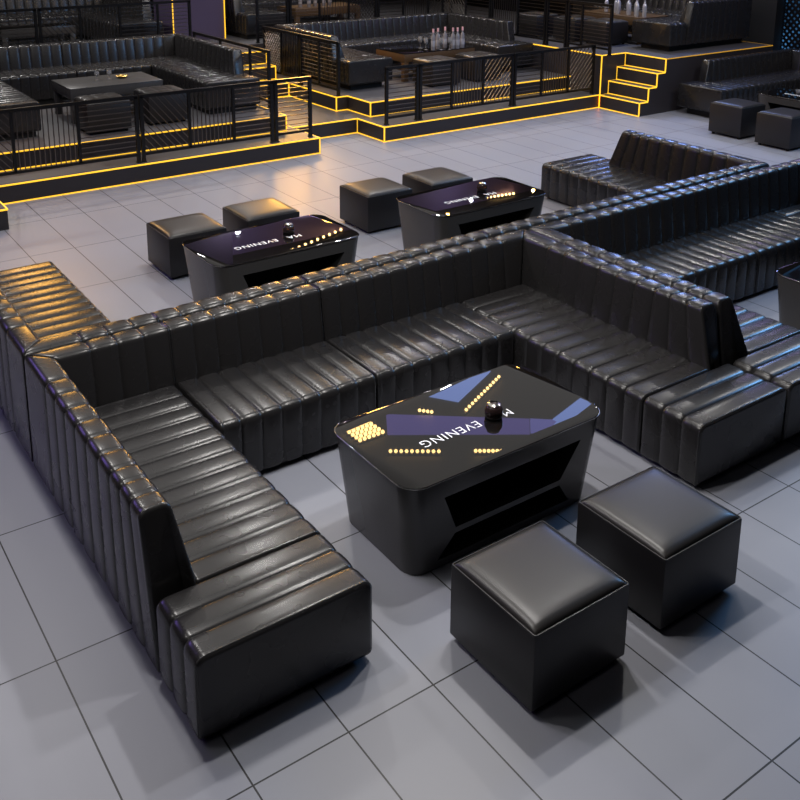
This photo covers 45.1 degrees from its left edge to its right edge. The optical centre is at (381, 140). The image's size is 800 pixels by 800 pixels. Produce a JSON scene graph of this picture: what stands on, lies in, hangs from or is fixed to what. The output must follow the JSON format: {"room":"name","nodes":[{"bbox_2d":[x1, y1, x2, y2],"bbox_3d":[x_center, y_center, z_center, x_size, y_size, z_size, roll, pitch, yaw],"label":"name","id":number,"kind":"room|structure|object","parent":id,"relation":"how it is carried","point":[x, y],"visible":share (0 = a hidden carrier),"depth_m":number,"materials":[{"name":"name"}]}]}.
{"room":"entertainment venue","nodes":[
{"label":"entertainment venue","id":0,"kind":"room"},
{"bbox_2d":[0,108,799,799],"bbox_3d":[-0.745,0.509,12.100,24.400,0.100,28.400,-9,16,-34],"label":"floor","id":1,"kind":"structure","parent":0,"point":[705,704],"depth_m":4.34,"materials":[{"name":"tile"}]},
{"bbox_2d":[0,201,8,230],"bbox_3d":[-5.501,0.945,9.558,3.248,0.227,0.938,-9,16,-34],"label":"platform","id":2,"kind":"object","parent":1,"relation":"on","point":[4,224],"visible":1,"depth_m":10.06,"materials":[{"name":"grey"}]},
{"bbox_2d":[0,261,158,461],"bbox_3d":[-2.426,1.322,6.898,0.846,0.765,2.370,-9,16,-34],"label":"sofa","id":3,"kind":"object","parent":1,"relation":"on","point":[41,309],"visible":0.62,"depth_m":6.37,"materials":[{"name":"black leather"}]},
{"bbox_2d":[0,125,320,204],"bbox_3d":[-7.236,0.460,11.540,12.508,0.228,4.408,-9,16,-34],"label":"platform","id":4,"kind":"object","parent":1,"relation":"on","point":[22,187],"visible":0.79,"depth_m":11.94,"materials":[{"name":"grey"}]},
{"bbox_2d":[0,95,141,175],"bbox_3d":[-3.855,-0.003,11.218,2.156,0.846,0.060,-9,16,-34],"label":"railing","id":5,"kind":"object","parent":4,"relation":"on","point":[10,111],"visible":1,"depth_m":11.33,"materials":[{"name":"black metal"}]},
{"bbox_2d":[0,102,286,171],"bbox_3d":[-7.482,0.193,11.681,12.328,0.228,3.798,-9,16,-34],"label":"platform","id":6,"kind":"object","parent":4,"relation":"on","point":[8,146],"visible":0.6,"depth_m":12.50,"materials":[{"name":"grey"}]},
{"bbox_2d":[0,80,41,140],"bbox_3d":[-5.466,-0.664,13.051,0.846,0.807,2.860,-9,16,-34],"label":"sofa","id":7,"kind":"object","parent":6,"relation":"on","point":[10,97],"visible":0.84,"depth_m":12.10,"materials":[{"name":"black leather"}]},
{"bbox_2d":[0,42,76,104],"bbox_3d":[-5.237,-0.989,14.394,1.102,0.807,0.845,-9,16,-34],"label":"sofa","id":8,"kind":"object","parent":6,"relation":"on","point":[30,69],"visible":0.71,"depth_m":14.37,"materials":[{"name":"black leather"}]},
{"bbox_2d":[74,92,131,134],"bbox_3d":[-3.650,-0.365,12.600,0.572,0.448,0.552,-9,16,-34],"label":"ottoman","id":9,"kind":"object","parent":6,"relation":"on","point":[105,95],"visible":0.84,"depth_m":12.40,"materials":[{"name":"black leather"}]},
{"bbox_2d":[74,92,126,104],"bbox_3d":[-3.649,-0.555,12.554,0.564,0.057,0.544,-9,16,-34],"label":"cushion","id":10,"kind":"object","parent":9,"relation":"on","point":[106,95],"depth_m":12.49,"materials":[{"name":"grey leather"}]},
{"bbox_2d":[60,37,150,77],"bbox_3d":[-4.300,-1.139,15.022,1.162,0.807,0.845,-9,16,-34],"label":"sofa","id":11,"kind":"object","parent":6,"relation":"on","point":[117,55],"visible":0.58,"depth_m":15.03,"materials":[{"name":"black leather"}]},
{"bbox_2d":[51,72,162,123],"bbox_3d":[-3.851,-0.620,13.583,1.308,0.480,0.848,-9,16,-34],"label":"table","id":12,"kind":"object","parent":6,"relation":"on","point":[70,88],"visible":0.52,"depth_m":13.33,"materials":[{"name":"grey paint"}]},
{"bbox_2d":[134,85,187,124],"bbox_3d":[-3.004,-0.500,13.163,0.572,0.448,0.552,-9,16,-34],"label":"ottoman","id":13,"kind":"object","parent":6,"relation":"on","point":[153,89],"visible":0.71,"depth_m":12.95,"materials":[{"name":"black leather"}]},
{"bbox_2d":[135,85,183,93],"bbox_3d":[-3.004,-0.690,13.117,0.564,0.057,0.544,-9,16,-34],"label":"cushion","id":14,"kind":"object","parent":13,"relation":"on","point":[153,89],"depth_m":13.07,"materials":[{"name":"grey leather"}]},
{"bbox_2d":[133,33,259,113],"bbox_3d":[-2.902,-1.074,14.771,0.846,0.807,2.860,-9,16,-34],"label":"sofa","id":15,"kind":"object","parent":6,"relation":"on","point":[182,61],"visible":0.78,"depth_m":14.48,"materials":[{"name":"black leather"}]},
{"bbox_2d":[192,31,270,107],"bbox_3d":[-2.359,-1.140,14.965,0.060,0.846,2.656,-9,16,-34],"label":"railing","id":16,"kind":"object","parent":6,"relation":"on","point":[195,34],"visible":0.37,"depth_m":14.32,"materials":[{"name":"black metal"}]},
{"bbox_2d":[138,80,274,161],"bbox_3d":[-2.200,-0.268,12.328,1.856,0.846,0.060,-9,16,-34],"label":"railing","id":17,"kind":"object","parent":4,"relation":"on","point":[141,97],"visible":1,"depth_m":12.29,"materials":[{"name":"black metal"}]},
{"bbox_2d":[273,76,312,141],"bbox_3d":[-1.192,-0.429,13.004,0.586,0.846,0.060,-9,16,-34],"label":"railing","id":18,"kind":"object","parent":4,"relation":"on","point":[277,134],"visible":1,"depth_m":12.98,"materials":[{"name":"black metal"}]},
{"bbox_2d":[0,4,370,66],"bbox_3d":[-8.637,-1.498,18.163,18.028,0.900,8.538,-9,16,-34],"label":"platform","id":19,"kind":"object","parent":1,"relation":"on","point":[252,42],"depth_m":17.77,"materials":[{"name":"grey"}]},
{"bbox_2d":[0,8,38,43],"bbox_3d":[-6.264,-1.534,14.635,2.066,0.846,0.060,-9,16,-34],"label":"railing","id":20,"kind":"object","parent":19,"relation":"on","point":[34,10],"visible":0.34,"depth_m":15.03,"materials":[{"name":"black metal"}]},
{"bbox_2d":[0,20,75,45],"bbox_3d":[-5.846,-1.721,16.187,1.208,0.480,0.768,-9,16,-34],"label":"table","id":21,"kind":"object","parent":19,"relation":"on","point":[16,27],"visible":0.57,"depth_m":15.99,"materials":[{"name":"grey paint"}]},
{"bbox_2d":[0,37,68,45],"bbox_3d":[-5.847,-1.658,16.202,1.000,0.030,0.560,-9,16,-34],"label":"shelf","id":22,"kind":"object","parent":21,"relation":"attached to","point":[50,40],"depth_m":16.17,"materials":[{"name":"grey paint"}]},
{"bbox_2d":[5,0,79,39],"bbox_3d":[-6.260,-2.280,17.791,1.132,0.807,0.845,-9,16,-34],"label":"sofa","id":23,"kind":"object","parent":19,"relation":"on","point":[10,4],"visible":0.42,"depth_m":17.74,"materials":[{"name":"black leather"}]},
{"bbox_2d":[37,0,191,42],"bbox_3d":[-4.346,-1.841,15.922,2.586,0.846,0.060,-9,16,-34],"label":"railing","id":24,"kind":"object","parent":19,"relation":"on","point":[39,10],"visible":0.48,"depth_m":15.83,"materials":[{"name":"black metal"}]},
{"bbox_2d":[68,0,163,39],"bbox_3d":[-4.906,-2.223,17.575,0.846,0.807,2.750,-9,16,-34],"label":"sofa","id":25,"kind":"object","parent":19,"relation":"on","point":[70,2],"visible":0.5,"depth_m":17.10,"materials":[{"name":"black leather"}]},
{"bbox_2d":[153,0,225,39],"bbox_3d":[-3.598,-3.863,17.685,1.036,3.949,0.918,-9,16,-34],"label":"column","id":26,"kind":"structure","parent":19,"relation":"on","point":[207,16],"depth_m":17.74,"materials":[{"name":"purple"}]},
{"bbox_2d":[225,0,285,38],"bbox_3d":[-2.949,-2.594,19.124,0.846,0.807,2.850,-9,16,-34],"label":"sofa","id":27,"kind":"object","parent":19,"relation":"on","point":[240,19],"visible":0.53,"depth_m":18.12,"materials":[{"name":"black leather"}]},
{"bbox_2d":[241,0,285,10],"bbox_3d":[-2.716,-2.918,20.463,1.102,0.807,0.845,-9,16,-34],"label":"sofa","id":28,"kind":"object","parent":19,"relation":"on","point":[244,2],"visible":0.16,"depth_m":20.23,"materials":[{"name":"black leather"}]},
{"bbox_2d":[255,0,288,42],"bbox_3d":[-1.979,-2.219,17.509,0.676,0.846,0.060,-9,16,-34],"label":"railing","id":29,"kind":"object","parent":19,"relation":"on","point":[257,3],"visible":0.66,"depth_m":17.42,"materials":[{"name":"black metal"}]},
{"bbox_2d":[277,2,360,23],"bbox_3d":[-1.252,-2.484,19.386,1.508,0.480,0.768,-9,16,-34],"label":"table","id":30,"kind":"object","parent":19,"relation":"on","point":[282,8],"visible":0.43,"depth_m":19.10,"materials":[{"name":"brown wood"}]},
{"bbox_2d":[292,17,345,23],"bbox_3d":[-1.252,-2.421,19.401,1.300,0.030,0.560,-9,16,-34],"label":"shelf","id":31,"kind":"object","parent":30,"relation":"attached to","point":[332,18],"depth_m":19.44,"materials":[{"name":"brown wood"}]},
{"bbox_2d":[289,0,376,23],"bbox_3d":[-0.892,-2.393,18.238,1.956,0.846,0.060,-9,16,-34],"label":"railing","id":32,"kind":"object","parent":19,"relation":"on","point":[348,15],"visible":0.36,"depth_m":18.29,"materials":[{"name":"black metal"}]},
{"bbox_2d":[377,0,452,16],"bbox_3d":[0.689,-2.646,19.298,1.876,0.846,0.060,-9,16,-34],"label":"railing","id":33,"kind":"object","parent":19,"relation":"on","point":[378,1],"visible":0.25,"depth_m":19.23,"materials":[{"name":"black metal"}]},
{"bbox_2d":[146,213,226,278],"bbox_3d":[-1.825,0.974,9.040,0.572,0.435,0.552,-9,16,-34],"label":"ottoman","id":34,"kind":"object","parent":1,"relation":"on","point":[165,237],"visible":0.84,"depth_m":8.84,"materials":[{"name":"black leather"}]},
{"bbox_2d":[148,213,224,238],"bbox_3d":[-1.825,0.784,8.994,0.548,0.044,0.528,-9,16,-34],"label":"cushion","id":35,"kind":"object","parent":34,"relation":"on","point":[195,225],"depth_m":8.90,"materials":[{"name":"grey leather"}]},
{"bbox_2d":[24,322,371,739],"bbox_3d":[-1.065,1.792,4.981,0.846,0.763,2.405,-9,16,-34],"label":"sofa","id":36,"kind":"object","parent":1,"relation":"on","point":[239,603],"visible":1,"depth_m":4.46,"materials":[{"name":"black leather"}]},
{"bbox_2d":[152,276,306,321],"bbox_3d":[-1.197,1.339,6.821,1.086,0.776,0.845,-9,16,-34],"label":"sofa","id":37,"kind":"object","parent":1,"relation":"on","point":[183,310],"visible":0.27,"depth_m":6.41,"materials":[{"name":"black leather"}]},
{"bbox_2d":[222,198,299,230],"bbox_3d":[-1.190,0.856,9.531,0.572,0.435,0.552,-9,16,-34],"label":"ottoman","id":38,"kind":"object","parent":1,"relation":"on","point":[267,210],"visible":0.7,"depth_m":9.38,"materials":[{"name":"black leather"}]},
{"bbox_2d":[224,198,296,220],"bbox_3d":[-1.189,0.666,9.485,0.548,0.044,0.528,-9,16,-34],"label":"cushion","id":39,"kind":"object","parent":38,"relation":"on","point":[267,209],"depth_m":9.38,"materials":[{"name":"grey leather"}]},
{"bbox_2d":[162,284,375,470],"bbox_3d":[-0.712,1.508,6.138,1.086,0.771,0.845,-9,16,-34],"label":"sofa","id":40,"kind":"object","parent":1,"relation":"on","point":[262,370],"visible":0.85,"depth_m":6.06,"materials":[{"name":"black leather"}]},
{"bbox_2d":[182,214,358,301],"bbox_3d":[-0.934,1.100,8.284,1.393,0.550,0.763,-9,16,-34],"label":"coffee table","id":41,"kind":"object","parent":1,"relation":"on","point":[218,264],"visible":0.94,"depth_m":8.08,"materials":[{"name":"grey paint"}]},
{"bbox_2d":[257,96,356,138],"bbox_3d":[-1.850,-0.509,15.595,1.108,0.228,3.658,-9,16,-34],"label":"platform","id":42,"kind":"object","parent":1,"relation":"on","point":[326,123],"visible":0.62,"depth_m":14.40,"materials":[{"name":"grey"}]},
{"bbox_2d":[229,46,288,98],"bbox_3d":[-2.437,-1.150,16.321,1.104,0.678,1.577,-9,16,-34],"label":"stairs","id":43,"kind":"structure","parent":42,"relation":"on","point":[273,67],"depth_m":16.27,"materials":[{"name":"grey"}]},
{"bbox_2d":[340,177,411,233],"bbox_3d":[-0.059,0.677,10.283,0.572,0.435,0.552,-9,16,-34],"label":"ottoman","id":44,"kind":"object","parent":1,"relation":"on","point":[370,205],"visible":0.92,"depth_m":10.07,"materials":[{"name":"black leather"}]},
{"bbox_2d":[341,177,409,196],"bbox_3d":[-0.058,0.487,10.237,0.548,0.044,0.528,-9,16,-34],"label":"cushion","id":45,"kind":"object","parent":44,"relation":"on","point":[375,187],"depth_m":10.13,"materials":[{"name":"grey leather"}]},
{"bbox_2d":[299,230,489,283],"bbox_3d":[-0.062,1.149,7.580,1.659,0.792,0.845,-9,16,-34],"label":"sofa","id":46,"kind":"object","parent":1,"relation":"on","point":[459,240],"visible":0.18,"depth_m":7.15,"materials":[{"name":"black leather"}]},
{"bbox_2d":[311,250,513,408],"bbox_3d":[0.220,1.355,6.762,1.166,0.779,0.845,-9,16,-34],"label":"sofa","id":47,"kind":"object","parent":1,"relation":"on","point":[403,322],"visible":0.8,"depth_m":6.70,"materials":[{"name":"black leather"}]},
{"bbox_2d":[402,167,472,192],"bbox_3d":[0.622,0.575,10.711,0.572,0.435,0.552,-9,16,-34],"label":"ottoman","id":48,"kind":"object","parent":1,"relation":"on","point":[433,178],"visible":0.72,"depth_m":10.56,"materials":[{"name":"black leather"}]},
{"bbox_2d":[404,167,470,185],"bbox_3d":[0.623,0.385,10.665,0.548,0.044,0.528,-9,16,-34],"label":"cushion","id":49,"kind":"object","parent":48,"relation":"on","point":[439,176],"depth_m":10.56,"materials":[{"name":"grey leather"}]},
{"bbox_2d":[334,364,599,575],"bbox_3d":[0.488,1.806,5.390,1.393,0.550,0.763,-9,16,-34],"label":"coffee table","id":50,"kind":"object","parent":1,"relation":"on","point":[431,481],"visible":0.93,"depth_m":5.17,"materials":[{"name":"grey paint"}]},
{"bbox_2d":[484,401,502,420],"bbox_3d":[0.624,1.492,5.334,0.104,0.088,0.104,-9,16,-34],"label":"candle holder","id":51,"kind":"object","parent":50,"relation":"on","point":[493,411],"visible":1,"depth_m":5.30,"materials":[{"name":"grey glass"}]},
{"bbox_2d":[336,89,598,141],"bbox_3d":[0.625,-0.803,16.835,4.426,0.228,4.368,-9,16,-34],"label":"platform","id":52,"kind":"object","parent":1,"relation":"on","point":[400,128],"visible":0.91,"depth_m":14.89,"materials":[{"name":"grey"}]},
{"bbox_2d":[384,63,418,124],"bbox_3d":[0.300,-0.679,14.052,0.606,0.846,0.060,-9,16,-34],"label":"railing","id":53,"kind":"object","parent":52,"relation":"on","point":[386,100],"visible":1,"depth_m":14.03,"materials":[{"name":"black metal"}]},
{"bbox_2d":[276,67,570,116],"bbox_3d":[0.437,-1.087,17.051,4.420,0.228,3.698,-9,16,-34],"label":"platform","id":54,"kind":"object","parent":52,"relation":"on","point":[369,102],"visible":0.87,"depth_m":15.46,"materials":[{"name":"grey"}]},
{"bbox_2d":[262,26,300,84],"bbox_3d":[-1.687,-1.452,16.260,0.060,0.846,1.266,-9,16,-34],"label":"railing","id":55,"kind":"object","parent":54,"relation":"on","point":[278,50],"visible":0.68,"depth_m":16.23,"materials":[{"name":"black metal"}]},
{"bbox_2d":[299,34,340,96],"bbox_3d":[-0.986,-1.211,15.272,0.060,0.846,1.196,-9,16,-34],"label":"railing","id":56,"kind":"object","parent":54,"relation":"on","point":[301,36],"visible":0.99,"depth_m":15.21,"materials":[{"name":"black metal"}]},
{"bbox_2d":[274,22,392,89],"bbox_3d":[-0.860,-1.466,16.368,0.846,0.827,2.470,-9,16,-34],"label":"sofa","id":57,"kind":"object","parent":54,"relation":"on","point":[358,69],"visible":0.69,"depth_m":15.65,"materials":[{"name":"black leather"}]},
{"bbox_2d":[318,19,378,53],"bbox_3d":[-0.622,-1.737,17.487,0.852,0.827,0.845,-9,16,-34],"label":"sofa","id":58,"kind":"object","parent":54,"relation":"on","point":[347,31],"visible":0.44,"depth_m":17.55,"materials":[{"name":"black leather"}]},
{"bbox_2d":[358,14,435,63],"bbox_3d":[0.310,-1.886,18.112,1.402,0.827,0.845,-9,16,-34],"label":"sofa","id":59,"kind":"object","parent":54,"relation":"on","point":[400,30],"visible":0.52,"depth_m":18.11,"materials":[{"name":"black leather"}]},
{"bbox_2d":[376,42,474,81],"bbox_3d":[0.771,-1.391,16.812,1.528,0.480,0.848,-9,16,-34],"label":"table","id":60,"kind":"object","parent":54,"relation":"on","point":[405,54],"visible":0.45,"depth_m":16.44,"materials":[{"name":"brown wood"}]},
{"bbox_2d":[413,55,459,86],"bbox_3d":[0.910,-1.157,15.918,0.572,0.448,0.552,-9,16,-34],"label":"ottoman","id":61,"kind":"object","parent":54,"relation":"on","point":[434,58],"visible":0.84,"depth_m":15.70,"materials":[{"name":"black leather"}]},
{"bbox_2d":[414,55,455,61],"bbox_3d":[0.910,-1.347,15.872,0.564,0.057,0.544,-9,16,-34],"label":"cushion","id":62,"kind":"object","parent":61,"relation":"on","point":[434,58],"depth_m":15.79,"materials":[{"name":"grey leather"}]},
{"bbox_2d":[417,12,532,71],"bbox_3d":[1.697,-1.875,18.082,0.846,0.827,2.470,-9,16,-34],"label":"sofa","id":63,"kind":"object","parent":54,"relation":"on","point":[492,35],"visible":0.56,"depth_m":17.95,"materials":[{"name":"black leather"}]},
{"bbox_2d":[455,51,501,81],"bbox_3d":[1.653,-1.279,16.428,0.572,0.448,0.552,-9,16,-34],"label":"ottoman","id":64,"kind":"object","parent":54,"relation":"on","point":[471,54],"visible":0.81,"depth_m":16.25,"materials":[{"name":"black leather"}]},
{"bbox_2d":[456,51,498,57],"bbox_3d":[1.654,-1.469,16.382,0.564,0.057,0.544,-9,16,-34],"label":"cushion","id":65,"kind":"object","parent":64,"relation":"on","point":[471,54],"depth_m":16.31,"materials":[{"name":"grey leather"}]},
{"bbox_2d":[419,53,514,119],"bbox_3d":[1.321,-0.843,14.736,1.866,0.846,0.060,-9,16,-34],"label":"railing","id":66,"kind":"object","parent":52,"relation":"on","point":[483,58],"visible":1,"depth_m":14.73,"materials":[{"name":"black metal"}]},
{"bbox_2d":[513,44,595,105],"bbox_3d":[2.845,-1.086,15.758,1.826,0.846,0.060,-9,16,-34],"label":"railing","id":67,"kind":"object","parent":52,"relation":"on","point":[591,88],"visible":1,"depth_m":15.76,"materials":[{"name":"black metal"}]},
{"bbox_2d":[397,177,545,249],"bbox_3d":[0.891,0.803,9.531,1.393,0.550,0.763,-9,16,-34],"label":"coffee table","id":68,"kind":"object","parent":1,"relation":"on","point":[433,215],"visible":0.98,"depth_m":9.32,"materials":[{"name":"grey paint"}]},
{"bbox_2d":[450,521,628,711],"bbox_3d":[0.707,2.118,4.351,0.572,0.435,0.552,-9,16,-34],"label":"ottoman","id":69,"kind":"object","parent":1,"relation":"on","point":[542,614],"visible":1,"depth_m":4.19,"materials":[{"name":"black leather"}]},
{"bbox_2d":[454,522,626,634],"bbox_3d":[0.707,1.928,4.305,0.548,0.044,0.528,-9,16,-34],"label":"cushion","id":70,"kind":"object","parent":69,"relation":"on","point":[538,579],"depth_m":4.24,"materials":[{"name":"grey leather"}]},
{"bbox_2d":[333,0,772,112],"bbox_3d":[1.711,-2.402,22.005,3.504,0.902,13.786,-9,16,-34],"label":"platform","id":71,"kind":"object","parent":1,"relation":"on","point":[682,66],"visible":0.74,"depth_m":16.49,"materials":[{"name":"grey"}]},
{"bbox_2d":[441,0,490,17],"bbox_3d":[1.667,-2.570,18.998,0.060,0.846,1.516,-9,16,-34],"label":"railing","id":72,"kind":"object","parent":71,"relation":"on","point":[489,1],"visible":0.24,"depth_m":19.00,"materials":[{"name":"black metal"}]},
{"bbox_2d":[491,0,546,44],"bbox_3d":[2.524,-2.275,17.790,0.060,0.846,1.496,-9,16,-34],"label":"railing","id":73,"kind":"object","parent":71,"relation":"on","point":[518,5],"visible":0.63,"depth_m":17.74,"materials":[{"name":"black metal"}]},
{"bbox_2d":[519,11,558,36],"bbox_3d":[3.006,-2.247,18.527,0.572,0.448,0.552,-9,16,-34],"label":"ottoman","id":74,"kind":"object","parent":71,"relation":"on","point":[532,12],"visible":0.66,"depth_m":18.32,"materials":[{"name":"black leather"}]},
{"bbox_2d":[519,11,557,16],"bbox_3d":[3.007,-2.437,18.481,0.564,0.057,0.544,-9,16,-34],"label":"cushion","id":75,"kind":"object","parent":74,"relation":"on","point":[533,12],"depth_m":18.35,"materials":[{"name":"grey leather"}]},
{"bbox_2d":[544,0,567,47],"bbox_3d":[3.097,-2.077,16.983,0.060,0.846,0.516,-9,16,-34],"label":"railing","id":76,"kind":"object","parent":71,"relation":"on","point":[548,12],"visible":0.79,"depth_m":16.99,"materials":[{"name":"black metal"}]},
{"bbox_2d":[553,15,594,41],"bbox_3d":[3.609,-2.106,17.951,0.572,0.448,0.552,-9,16,-34],"label":"ottoman","id":77,"kind":"object","parent":71,"relation":"on","point":[562,16],"visible":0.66,"depth_m":17.78,"materials":[{"name":"black leather"}]},
{"bbox_2d":[566,0,613,55],"bbox_3d":[3.537,-1.926,16.363,0.060,0.846,1.026,-9,16,-34],"label":"railing","id":78,"kind":"object","parent":71,"relation":"on","point":[570,2],"visible":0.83,"depth_m":16.37,"materials":[{"name":"black metal"}]},
{"bbox_2d":[583,18,628,45],"bbox_3d":[4.064,-1.978,17.430,0.572,0.448,0.552,-9,16,-34],"label":"ottoman","id":79,"kind":"object","parent":71,"relation":"on","point":[620,27],"visible":0.76,"depth_m":17.25,"materials":[{"name":"black leather"}]},
{"bbox_2d":[585,18,627,23],"bbox_3d":[4.065,-2.168,17.384,0.564,0.057,0.544,-9,16,-34],"label":"cushion","id":80,"kind":"object","parent":79,"relation":"on","point":[615,21],"depth_m":17.26,"materials":[{"name":"grey leather"}]},
{"bbox_2d":[584,9,667,44],"bbox_3d":[4.544,-2.157,18.103,0.728,0.480,1.508,-9,16,-34],"label":"table","id":81,"kind":"object","parent":71,"relation":"on","point":[623,16],"visible":0.29,"depth_m":17.82,"materials":[{"name":"brown wood"}]},
{"bbox_2d":[593,0,658,33],"bbox_3d":[4.942,-2.627,19.312,0.845,0.827,1.102,-9,16,-34],"label":"sofa","id":82,"kind":"object","parent":71,"relation":"on","point":[650,3],"visible":0.2,"depth_m":19.19,"materials":[{"name":"black leather"}]},
{"bbox_2d":[639,0,704,16],"bbox_3d":[5.579,-2.408,18.415,0.845,0.827,1.132,-9,16,-34],"label":"sofa","id":83,"kind":"object","parent":71,"relation":"on","point":[670,8],"visible":0.32,"depth_m":18.52,"materials":[{"name":"black leather"}]},
{"bbox_2d":[631,0,751,50],"bbox_3d":[5.574,-2.124,17.244,2.220,0.827,0.846,-9,16,-34],"label":"sofa","id":84,"kind":"object","parent":71,"relation":"on","point":[707,23],"visible":1,"depth_m":16.84,"materials":[{"name":"black leather"}]},
{"bbox_2d":[481,194,634,237],"bbox_3d":[1.323,0.920,8.507,1.694,0.808,0.845,-9,16,-34],"label":"sofa","id":85,"kind":"object","parent":1,"relation":"on","point":[558,215],"visible":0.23,"depth_m":8.07,"materials":[{"name":"black leather"}]},
{"bbox_2d":[444,229,785,485],"bbox_3d":[1.492,1.372,6.693,0.846,0.785,2.405,-9,16,-34],"label":"sofa","id":86,"kind":"object","parent":1,"relation":"on","point":[644,351],"visible":0.88,"depth_m":6.38,"materials":[{"name":"black leather"}]},
{"bbox_2d":[598,52,666,116],"bbox_3d":[4.179,-0.947,16.038,0.596,0.904,0.876,-9,16,-34],"label":"stairs","id":87,"kind":"structure","parent":1,"relation":"on","point":[635,91],"depth_m":15.91,"materials":[{"name":"grey"}]},
{"bbox_2d":[541,130,768,206],"bbox_3d":[2.877,0.444,10.447,0.846,0.827,2.370,-9,16,-34],"label":"sofa","id":88,"kind":"object","parent":1,"relation":"on","point":[639,160],"visible":0.44,"depth_m":10.62,"materials":[{"name":"black leather"}]},
{"bbox_2d":[576,466,741,628],"bbox_3d":[1.376,2.008,4.811,0.572,0.435,0.552,-9,16,-34],"label":"ottoman","id":89,"kind":"object","parent":1,"relation":"on","point":[676,548],"visible":0.94,"depth_m":4.64,"materials":[{"name":"black leather"}]},
{"bbox_2d":[581,467,738,558],"bbox_3d":[1.377,1.819,4.765,0.548,0.044,0.528,-9,16,-34],"label":"cushion","id":90,"kind":"object","parent":89,"relation":"on","point":[655,512],"depth_m":4.69,"materials":[{"name":"grey leather"}]},
{"bbox_2d":[527,209,799,440],"bbox_3d":[2.204,1.255,7.170,0.846,0.792,2.405,-9,16,-34],"label":"sofa","id":91,"kind":"object","parent":1,"relation":"on","point":[768,349],"visible":0.38,"depth_m":6.56,"materials":[{"name":"black leather"}]},
{"bbox_2d":[626,173,715,199],"bbox_3d":[2.493,0.727,9.290,1.136,0.819,0.845,-9,16,-34],"label":"sofa","id":92,"kind":"object","parent":1,"relation":"on","point":[703,178],"visible":0.19,"depth_m":8.88,"materials":[{"name":"black leather"}]},
{"bbox_2d":[603,188,757,300],"bbox_3d":[2.563,0.970,8.330,1.102,0.801,0.845,-9,16,-34],"label":"sofa","id":93,"kind":"object","parent":1,"relation":"on","point":[659,232],"visible":0.56,"depth_m":8.30,"materials":[{"name":"black leather"}]},
{"bbox_2d":[708,98,765,138],"bbox_3d":[5.317,-0.341,14.394,0.572,0.505,0.552,-9,16,-34],"label":"ottoman","id":94,"kind":"object","parent":1,"relation":"on","point":[736,117],"visible":0.96,"depth_m":14.19,"materials":[{"name":"black leather"}]},
{"bbox_2d":[712,98,764,108],"bbox_3d":[5.318,-0.562,14.341,0.548,0.051,0.528,-9,16,-34],"label":"cushion","id":95,"kind":"object","parent":94,"relation":"on","point":[733,103],"depth_m":14.24,"materials":[{"name":"grey leather"}]},
{"bbox_2d":[677,48,799,117],"bbox_3d":[6.387,-0.990,16.366,3.050,0.842,0.846,-9,16,-34],"label":"sofa","id":96,"kind":"object","parent":1,"relation":"on","point":[744,76],"visible":0.71,"depth_m":16.08,"materials":[{"name":"black leather"}]},
{"bbox_2d":[687,169,799,292],"bbox_3d":[3.474,0.820,8.940,1.102,0.810,0.845,-9,16,-34],"label":"sofa","id":97,"kind":"object","parent":1,"relation":"on","point":[734,209],"visible":0.67,"depth_m":8.90,"materials":[{"name":"black leather"}]},
{"bbox_2d":[754,107,799,150],"bbox_3d":[5.750,-0.175,13.716,0.572,0.505,0.552,-9,16,-34],"label":"ottoman","id":98,"kind":"object","parent":1,"relation":"on","point":[778,127],"visible":1,"depth_m":13.51,"materials":[{"name":"black leather"}]},
{"bbox_2d":[758,107,799,118],"bbox_3d":[5.751,-0.396,13.663,0.548,0.051,0.528,-9,16,-34],"label":"cushion","id":99,"kind":"object","parent":98,"relation":"on","point":[776,113],"depth_m":13.57,"materials":[{"name":"grey leather"}]},
{"bbox_2d":[758,88,799,109],"bbox_3d":[6.439,-0.388,14.503,0.763,0.550,1.393,-9,16,-34],"label":"coffee table","id":100,"kind":"object","parent":1,"relation":"on","point":[780,97],"visible":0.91,"depth_m":14.63,"materials":[{"name":"grey paint"}]},
{"bbox_2d":[760,158,799,219],"bbox_3d":[4.719,0.841,8.853,0.846,0.817,2.405,-9,16,-34],"label":"sofa","id":101,"kind":"object","parent":1,"relation":"on","point":[784,178],"visible":0.5,"depth_m":9.52,"materials":[{"name":"black leather"}]},
{"bbox_2d":[776,261,799,329],"bbox_3d":[3.820,1.268,7.648,1.393,0.549,0.763,-9,16,-34],"label":"coffee table","id":102,"kind":"object","parent":1,"relation":"on","point":[788,277],"visible":0.9,"depth_m":7.44,"materials":[{"name":"grey paint"}]},
{"bbox_2d":[430,0,572,15],"bbox_3d":[9.224,-3.489,18.197,0.200,4.850,28.000,-9,16,-34],"label":"wall","id":103,"kind":"structure","parent":0,"point":[508,2],"depth_m":26.00,"materials":[{"name":"black"}]},
{"bbox_2d":[573,0,785,50],"bbox_3d":[5.959,-3.814,19.501,0.450,4.850,5.080,-9,16,-34],"label":"wall","id":104,"kind":"structure","parent":0,"point":[766,23],"depth_m":17.80,"materials":[{"name":"black"}]},
{"bbox_2d":[782,0,799,48],"bbox_3d":[9.573,-2.599,14.537,0.100,4.849,7.400,-9,16,-34],"label":"wall","id":105,"kind":"structure","parent":0,"point":[792,8],"depth_m":17.62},
{"bbox_2d":[779,0,799,48],"bbox_3d":[8.636,-2.647,15.706,0.020,2.885,4.448,-9,16,-34],"label":"perforated panel","id":106,"kind":"object","parent":105,"relation":"attached to","point":[789,1],"depth_m":17.54,"materials":[{"name":"black metal"}]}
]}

